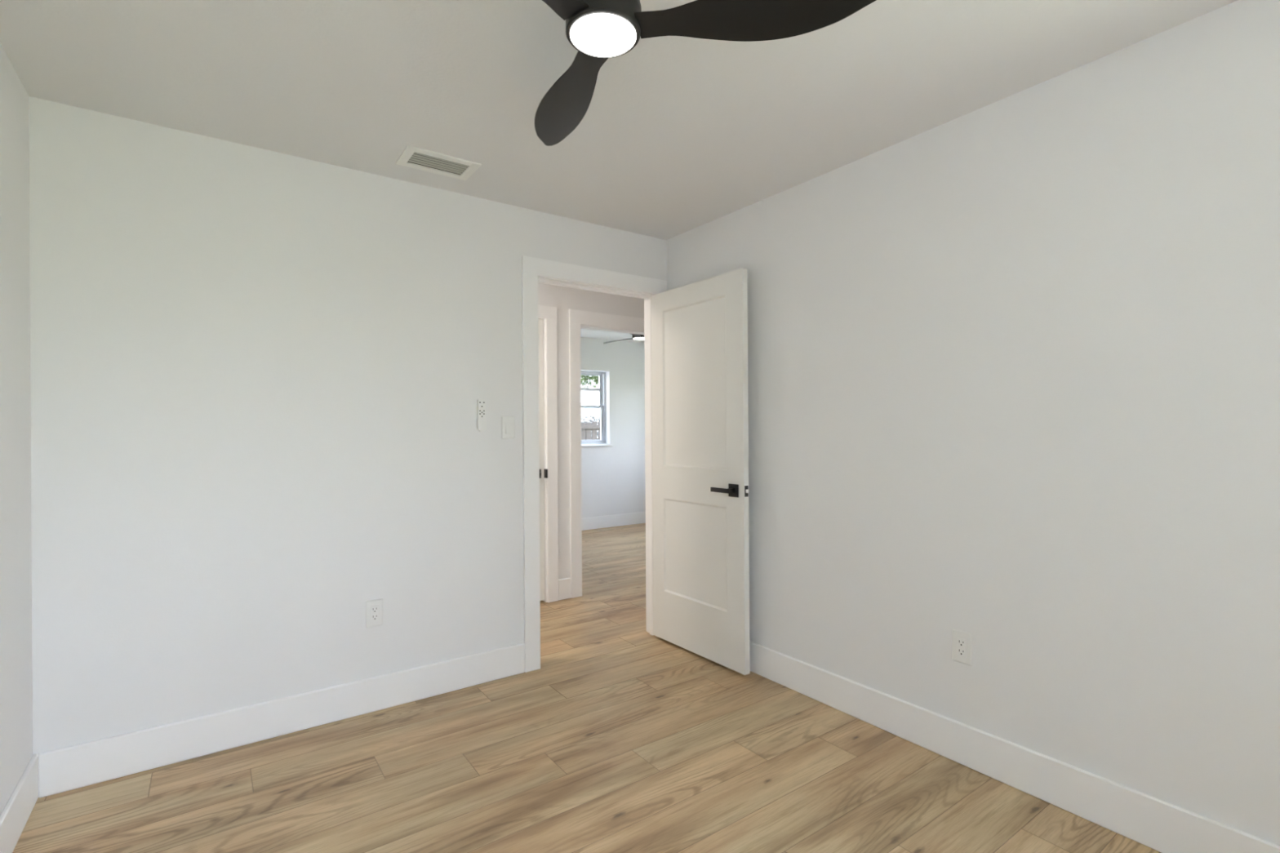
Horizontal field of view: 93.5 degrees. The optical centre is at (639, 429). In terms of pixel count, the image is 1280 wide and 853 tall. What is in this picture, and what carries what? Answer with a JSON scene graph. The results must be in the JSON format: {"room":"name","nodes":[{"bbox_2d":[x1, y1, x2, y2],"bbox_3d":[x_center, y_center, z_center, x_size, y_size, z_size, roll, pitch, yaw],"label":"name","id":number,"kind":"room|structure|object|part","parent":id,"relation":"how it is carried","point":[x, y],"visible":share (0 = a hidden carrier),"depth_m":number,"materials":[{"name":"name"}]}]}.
{"room":"empty bedroom","nodes":[
{"label":"empty bedroom","id":0,"kind":"room"},
{"bbox_2d":[0,43,32,814],"bbox_3d":[-1.114,0.056,0.587,0.120,2.442,3.850,0,0,-36],"label":"wall","id":1,"kind":"structure","parent":0,"point":[15,506],"depth_m":1.92,"materials":[{"name":"paint"}]},
{"bbox_2d":[0,753,38,852],"bbox_3d":[-1.071,1.200,0.652,0.014,0.154,3.555,0,0,-36],"label":"baseboard","id":2,"kind":"structure","parent":1,"relation":"attached to","point":[14,817],"depth_m":1.89,"materials":[{"name":"paint"}]},
{"bbox_2d":[28,96,666,755],"bbox_3d":[-0.563,0.052,3.276,3.905,2.442,0.115,0,0,-36],"label":"wall","id":3,"kind":"structure","parent":0,"point":[259,376],"depth_m":2.49,"materials":[{"name":"paint"}]},
{"bbox_2d":[38,643,524,797],"bbox_3d":[-1.350,1.201,2.628,1.830,0.154,0.014,0,0,-36],"label":"baseboard","id":4,"kind":"structure","parent":3,"relation":"attached to","point":[61,770],"depth_m":2.46,"materials":[{"name":"paint"}]},
{"bbox_2d":[365,598,383,627],"bbox_3d":[-1.206,0.835,2.736,0.074,0.120,0.010,0,0,-36],"label":"wall outlet","id":5,"kind":"object","parent":3,"relation":"attached to","point":[374,608],"visible":1,"depth_m":2.73,"materials":[{"name":"white plastic"}]},
{"bbox_2d":[370,605,378,621],"bbox_3d":[-1.205,0.835,2.734,0.034,0.067,0.006,0,0,-36],"label":"receptacle","id":6,"kind":"object","parent":5,"relation":"attached to","point":[374,609],"depth_m":2.73,"materials":[{"name":"white plastic"}]},
{"bbox_2d":[476,405,486,431],"bbox_3d":[-0.796,-0.056,3.024,0.043,0.130,0.024,0,0,-36],"label":"remote holder","id":7,"kind":"object","parent":3,"relation":"attached to","point":[481,424],"visible":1,"depth_m":3.02,"materials":[{"name":"white plastic"}]},
{"bbox_2d":[477,399,485,429],"bbox_3d":[-0.796,-0.075,3.024,0.036,0.152,0.017,0,0,-36],"label":"remote control","id":8,"kind":"object","parent":7,"relation":"in","point":[481,402],"visible":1,"depth_m":3.02,"materials":[{"name":"white plastic"}]},
{"bbox_2d":[501,416,515,439],"bbox_3d":[-0.680,-0.010,3.112,0.072,0.116,0.015,0,0,-36],"label":"light switch","id":9,"kind":"object","parent":3,"relation":"attached to","point":[508,431],"visible":1,"depth_m":3.11,"materials":[{"name":"white plastic"}]},
{"bbox_2d":[521,255,666,672],"bbox_3d":[-0.254,0.179,3.486,0.961,2.185,0.132,0,0,-36],"label":"door frame","id":10,"kind":"structure","parent":3,"relation":"attached to","point":[535,271],"depth_m":3.20,"materials":[{"name":"paint"}]},
{"bbox_2d":[644,298,647,631],"bbox_3d":[-0.290,0.179,3.551,0.979,2.185,0.017,0,0,-36],"label":"trim","id":11,"kind":"structure","parent":3,"relation":"attached to","point":[644,299],"depth_m":3.79,"materials":[{"name":"paint"}]},
{"bbox_2d":[650,268,750,675],"bbox_3d":[0.315,0.216,3.376,0.147,2.068,0.788,0,0,-36],"label":"door","id":12,"kind":"structure","parent":3,"relation":"in","point":[700,526],"depth_m":3.31,"materials":[{"name":"paint"}]},
{"bbox_3d":[0.430,0.315,3.139,0.050,0.023,0.130,0,0,-36],"label":"lever","id":13,"kind":"part","parent":12,"relation":"part of","materials":[{"name":"black metal"}]},
{"bbox_3d":[0.542,0.315,3.068,0.025,0.056,0.002,0,0,-36],"label":"latch plate","id":14,"kind":"part","parent":12,"relation":"part of","materials":[{"name":"metal"}]},
{"bbox_2d":[12,523,1161,852],"bbox_3d":[0.213,1.329,3.836,6.005,0.120,7.442,0,0,-36],"label":"floor","id":15,"kind":"structure","parent":0,"point":[624,738],"depth_m":2.18,"materials":[{"name":"brown wood"}]},
{"bbox_2d":[537,283,644,579],"bbox_3d":[-0.051,0.049,4.972,5.300,2.442,0.115,0,0,-36],"label":"wall","id":16,"kind":"structure","parent":0,"point":[565,299],"depth_m":4.54,"materials":[{"name":"paint"}]},
{"bbox_2d":[538,319,547,600],"bbox_3d":[-1.005,0.225,4.220,0.773,2.070,0.091,0,0,-36],"label":"door","id":17,"kind":"structure","parent":16,"relation":"in","point":[543,473],"depth_m":4.43,"materials":[{"name":"paint"}]},
{"bbox_3d":[-0.700,0.324,4.448,0.012,0.066,0.058,0,0,-36],"label":"strike plate","id":18,"kind":"part","parent":17,"relation":"part of","materials":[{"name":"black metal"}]},
{"bbox_2d":[537,304,558,602],"bbox_3d":[-1.038,0.184,4.255,0.954,2.184,0.132,0,0,-36],"label":"door frame","id":19,"kind":"structure","parent":16,"relation":"attached to","point":[548,313],"depth_m":4.45,"materials":[{"name":"paint"}]},
{"bbox_2d":[558,577,570,599],"bbox_3d":[-0.567,1.196,4.519,0.106,0.154,0.014,0,0,-36],"label":"baseboard","id":20,"kind":"structure","parent":16,"relation":"attached to","point":[564,584],"depth_m":4.51,"materials":[{"name":"paint"}]},
{"bbox_2d":[568,309,644,598],"bbox_3d":[-0.176,0.180,4.872,0.947,2.182,0.132,0,0,-36],"label":"door frame","id":21,"kind":"structure","parent":16,"relation":"attached to","point":[578,319],"depth_m":4.58,"materials":[{"name":"paint"}]},
{"bbox_2d":[580,337,645,518],"bbox_3d":[-0.920,0.055,7.606,3.250,2.442,0.200,0,0,-36],"label":"wall","id":22,"kind":"structure","parent":0,"point":[613,477],"depth_m":7.93,"materials":[{"name":"paint"}]},
{"bbox_2d":[581,370,613,447],"bbox_3d":[-0.823,-0.267,7.636,1.006,0.975,0.195,0,0,-36],"label":"window","id":23,"kind":"structure","parent":22,"relation":"in","point":[602,375],"depth_m":7.90,"materials":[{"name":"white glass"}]},
{"bbox_3d":[-0.867,-0.500,7.695,0.886,0.449,0.028,0,0,-36],"label":"sash","id":24,"kind":"part","parent":23,"relation":"part of","materials":[{"name":"clear glass"}]},
{"bbox_3d":[-0.844,-0.071,7.667,0.886,0.482,0.028,0,0,-36],"label":"sash","id":25,"kind":"part","parent":23,"relation":"part of","materials":[{"name":"clear glass"}]},
{"bbox_3d":[-0.797,0.205,7.603,1.006,0.030,0.114,0,0,-36],"label":"sill","id":26,"kind":"part","parent":23,"relation":"part of","materials":[{"name":"paint"}]},
{"bbox_2d":[582,511,645,530],"bbox_3d":[-0.810,1.198,7.547,3.150,0.154,0.014,0,0,-36],"label":"baseboard","id":27,"kind":"structure","parent":22,"relation":"attached to","point":[610,521],"depth_m":7.87,"materials":[{"name":"paint"}]},
{"bbox_2d":[0,0,1237,342],"bbox_3d":[0.224,-1.243,3.867,6.125,0.140,7.622,0,0,-36],"label":"ceiling","id":28,"kind":"structure","parent":0,"point":[676,135],"depth_m":2.02,"materials":[{"name":"paint"}]},
{"bbox_2d":[395,145,481,180],"bbox_3d":[-0.883,-1.226,2.638,0.313,0.132,0.200,0,0,-36],"label":"ceiling vent","id":29,"kind":"object","parent":28,"relation":"in","point":[412,157],"visible":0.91,"depth_m":2.64,"materials":[{"name":"white metal"}]},
{"bbox_2d":[603,333,644,343],"bbox_3d":[0.086,-1.056,6.336,1.081,0.234,1.119,0,0,-20],"label":"ceiling fan","id":30,"kind":"object","parent":28,"relation":"hanging from","point":[635,336],"visible":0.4,"depth_m":6.20,"materials":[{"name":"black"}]},
{"bbox_3d":[-0.236,-0.964,6.520,0.158,0.045,0.571,0,0,-37],"label":"blade","id":31,"kind":"part","parent":30,"relation":"part of","materials":[{"name":"grey plastic"}]},
{"bbox_2d":[534,0,876,146],"bbox_3d":[0.014,-1.055,1.504,1.081,0.234,1.119,0,0,0],"label":"ceiling fan","id":32,"kind":"object","parent":28,"relation":"hanging from","point":[600,30],"visible":1,"depth_m":1.42,"materials":[{"name":"black plastic"}]},
{"bbox_3d":[-0.318,-0.964,1.153,0.158,0.045,0.571,0,0,43],"label":"blade","id":33,"kind":"part","parent":32,"relation":"part of","materials":[{"name":"black plastic"}]},
{"bbox_3d":[-0.226,-0.964,1.788,0.158,0.045,0.571,0,0,-17],"label":"blade","id":34,"kind":"part","parent":32,"relation":"part of","materials":[{"name":"black plastic"}]},
{"bbox_3d":[0.278,-0.968,1.391,0.571,0.045,0.158,0,0,13],"label":"blade","id":35,"kind":"part","parent":32,"relation":"part of","materials":[{"name":"black plastic"}]},
{"bbox_2d":[666,0,1279,845],"bbox_3d":[1.308,0.041,2.247,0.120,2.442,3.735,0,0,-36],"label":"wall","id":36,"kind":"structure","parent":0,"point":[1013,361],"depth_m":2.03,"materials":[{"name":"paint"}]},
{"bbox_2d":[951,628,972,666],"bbox_3d":[1.215,0.822,2.272,0.010,0.120,0.074,0,0,-36],"label":"wall outlet","id":37,"kind":"object","parent":36,"relation":"attached to","point":[962,642],"visible":1,"depth_m":2.27,"materials":[{"name":"white plastic"}]},
{"bbox_2d":[956,637,966,657],"bbox_3d":[1.213,0.822,2.271,0.006,0.067,0.034,0,0,-36],"label":"receptacle","id":38,"kind":"object","parent":37,"relation":"attached to","point":[961,642],"depth_m":2.27,"materials":[{"name":"white plastic"}]},
{"bbox_2d":[749,640,1279,852],"bbox_3d":[1.214,1.185,2.273,0.014,0.154,3.535,0,0,-36],"label":"baseboard","id":39,"kind":"structure","parent":36,"relation":"attached to","point":[1160,825],"depth_m":2.09,"materials":[{"name":"paint"}]},
{"label":"outside","id":40,"kind":"structure","parent":0,"visible":0},
{"bbox_3d":[-2.233,1.514,27.207,32.000,0.140,33.128,0,0,-36],"label":"lawn","id":41,"kind":"structure","parent":40,"visible":0},
{"bbox_2d":[581,374,598,388],"bbox_3d":[-1.104,-0.983,11.027,3.204,4.853,2.947,0,0,-36],"label":"tree","id":42,"kind":"object","parent":41,"relation":"on","point":[586,378],"visible":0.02,"depth_m":11.50,"materials":[{"name":"green plant"}]},
{"bbox_2d":[581,375,599,439],"bbox_3d":[-3.469,-0.619,27.026,9.200,4.140,6.800,0,0,-36],"label":"sky","id":43,"kind":"structure","parent":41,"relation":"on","point":[588,397],"depth_m":24.39,"materials":[{"name":"white"}]},
{"bbox_2d":[581,421,599,439],"bbox_3d":[-0.822,0.620,12.878,7.636,1.630,0.132,0,0,-36],"label":"wooden fence","id":44,"kind":"object","parent":41,"relation":"on","point":[586,427],"visible":0.03,"depth_m":12.76,"materials":[{"name":"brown wood"}]},
{"bbox_3d":[-0.893,-0.057,12.854,7.500,0.085,0.040,0,0,-36],"label":"rail","id":45,"kind":"part","parent":44,"relation":"part of","materials":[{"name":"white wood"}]},
{"bbox_2d":[581,414,599,439],"bbox_3d":[-1.720,0.550,13.765,5.152,1.786,0.877,0,0,-36],"label":"hedge","id":46,"kind":"object","parent":41,"relation":"on","point":[593,418],"visible":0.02,"depth_m":14.01,"materials":[{"name":"green plant"}]}
]}

